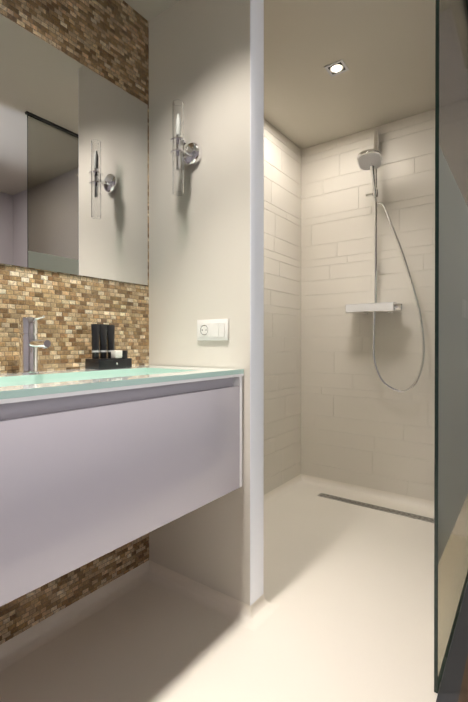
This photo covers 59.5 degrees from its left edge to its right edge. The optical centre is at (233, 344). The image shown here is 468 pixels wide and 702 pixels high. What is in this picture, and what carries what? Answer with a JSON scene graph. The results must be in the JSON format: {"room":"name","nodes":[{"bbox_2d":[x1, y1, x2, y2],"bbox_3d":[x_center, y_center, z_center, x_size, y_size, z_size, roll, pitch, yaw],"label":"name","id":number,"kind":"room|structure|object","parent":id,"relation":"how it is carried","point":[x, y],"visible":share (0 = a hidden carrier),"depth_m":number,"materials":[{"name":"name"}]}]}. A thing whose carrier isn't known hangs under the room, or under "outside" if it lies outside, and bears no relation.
{"room":"bathroom","nodes":[
{"label":"bathroom","id":0,"kind":"room"},
{"bbox_2d":[0,0,300,644],"bbox_3d":[-0.686,-0.206,1.438,0.103,2.400,3.863,0,0,36],"label":"wall","id":1,"kind":"structure","parent":0,"point":[108,40],"depth_m":1.65,"materials":[{"name":"brown tile"}]},
{"bbox_2d":[0,14,147,284],"bbox_3d":[-0.974,-0.644,0.951,0.005,0.780,2.038,0,0,36],"label":"mirror","id":2,"kind":"object","parent":1,"relation":"attached to","point":[73,166],"visible":1,"depth_m":1.47,"materials":[{"name":"silver metal"}]},
{"bbox_2d":[0,365,243,605],"bbox_3d":[-0.614,0.314,1.026,0.504,0.413,1.516,0,0,36],"label":"bathroom vanity","id":3,"kind":"object","parent":1,"relation":"attached to","point":[95,464],"depth_m":1.02,"materials":[{"name":"grey"}]},
{"bbox_2d":[0,365,227,392],"bbox_3d":[-0.614,0.127,1.025,0.504,0.074,1.516,0,0,36],"label":"countertop","id":4,"kind":"structure","parent":3,"relation":"on","point":[179,372],"depth_m":1.22,"materials":[{"name":"teal glass"}]},
{"bbox_2d":[18,315,50,373],"bbox_3d":[-0.612,-0.001,1.260,0.139,0.180,0.062,0,0,36],"label":"faucet","id":5,"kind":"object","parent":4,"relation":"on","point":[30,342],"visible":1,"depth_m":1.26,"materials":[{"name":"silver metal"}]},
{"bbox_2d":[85,324,131,369],"bbox_3d":[-0.466,0.006,1.535,0.087,0.164,0.150,0,0,36],"label":"tray","id":6,"kind":"object","parent":4,"relation":"on","point":[115,359],"visible":1,"depth_m":1.52,"materials":[{"name":"black plastic"}]},
{"bbox_2d":[149,0,249,604],"bbox_3d":[-0.131,-0.207,1.670,0.530,2.400,0.090,0,0,36],"label":"wall","id":7,"kind":"structure","parent":0,"point":[199,228],"depth_m":1.60,"materials":[{"name":"white paint"}]},
{"bbox_2d":[170,100,201,195],"bbox_3d":[-0.196,-0.749,1.585,0.088,0.345,0.119,0,0,36],"label":"sconce","id":8,"kind":"object","parent":7,"relation":"attached to","point":[189,154],"visible":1,"depth_m":1.55,"materials":[{"name":"silver metal"}]},
{"bbox_2d":[197,319,228,340],"bbox_3d":[-0.084,-0.057,1.573,0.152,0.081,0.013,0,0,36],"label":"outlet","id":9,"kind":"object","parent":7,"relation":"attached to","point":[212,329],"visible":1,"depth_m":1.57,"materials":[{"name":"white plastic"}]},
{"bbox_2d":[0,484,467,701],"bbox_3d":[-0.196,1.045,1.151,1.240,0.100,3.963,0,0,36],"label":"floor","id":10,"kind":"structure","parent":0,"point":[349,588],"depth_m":1.41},
{"bbox_2d":[0,474,467,670],"bbox_3d":[-0.162,0.971,1.124,1.128,0.050,3.760,0,0,36],"label":"baseboard","id":11,"kind":"structure","parent":10,"relation":"on","point":[257,613],"depth_m":1.58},
{"bbox_2d":[317,493,454,526],"bbox_3d":[0.884,0.988,2.468,0.796,0.003,0.060,0,0,36],"label":"floor drain","id":12,"kind":"object","parent":10,"relation":"in","point":[397,512],"visible":0.79,"depth_m":2.47,"materials":[{"name":"silver metal"}]},
{"bbox_2d":[434,0,467,693],"bbox_3d":[0.990,-0.201,1.734,0.010,2.384,1.408,0,0,36],"label":"glass","id":13,"kind":"object","parent":10,"relation":"on","point":[451,272],"visible":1,"depth_m":1.35,"materials":[{"name":"grey"}]},
{"bbox_2d":[250,0,263,605],"bbox_3d":[0.085,-0.206,1.514,0.003,2.400,0.090,0,0,36],"label":"wall","id":14,"kind":"structure","parent":0,"point":[256,299],"depth_m":1.51,"materials":[{"name":"paint"}]},
{"bbox_2d":[124,0,435,149],"bbox_3d":[-0.188,-1.455,1.134,1.260,0.100,3.963,0,0,36],"label":"ceiling","id":15,"kind":"structure","parent":0,"point":[384,50],"depth_m":2.04,"materials":[{"name":"white paint"}]},
{"bbox_2d":[324,59,348,76],"bbox_3d":[0.523,-1.407,2.085,0.094,0.004,0.094,0,0,36],"label":"recessed light","id":16,"kind":"object","parent":15,"relation":"in","point":[336,68],"visible":1,"depth_m":2.08,"materials":[{"name":"silver metal"}]},
{"bbox_2d":[301,109,467,507],"bbox_3d":[0.940,-0.212,2.705,1.250,2.400,0.103,0,0,36],"label":"wall","id":17,"kind":"structure","parent":0,"point":[362,425],"depth_m":2.68,"materials":[{"name":"white tile"}]},
{"bbox_2d":[345,130,424,392],"bbox_3d":[0.900,-0.530,2.492,0.456,1.652,0.286,0,0,36],"label":"shower rail","id":18,"kind":"object","parent":17,"relation":"attached to","point":[371,160],"visible":1,"depth_m":2.51,"materials":[{"name":"silver metal"}]},
{"bbox_2d":[436,582,467,701],"bbox_3d":[0.240,1.048,0.654,0.050,0.100,3.670,0,0,36],"label":"threshold","id":19,"kind":"object","parent":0,"point":[451,682],"depth_m":1.29,"materials":[{"name":"grey stone"}]},
{"bbox_2d":[458,655,467,701],"bbox_3d":[1.292,1.051,-0.109,2.550,0.100,3.670,0,0,36],"label":"floor","id":20,"kind":"structure","parent":0,"point":[463,695],"depth_m":1.19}
]}

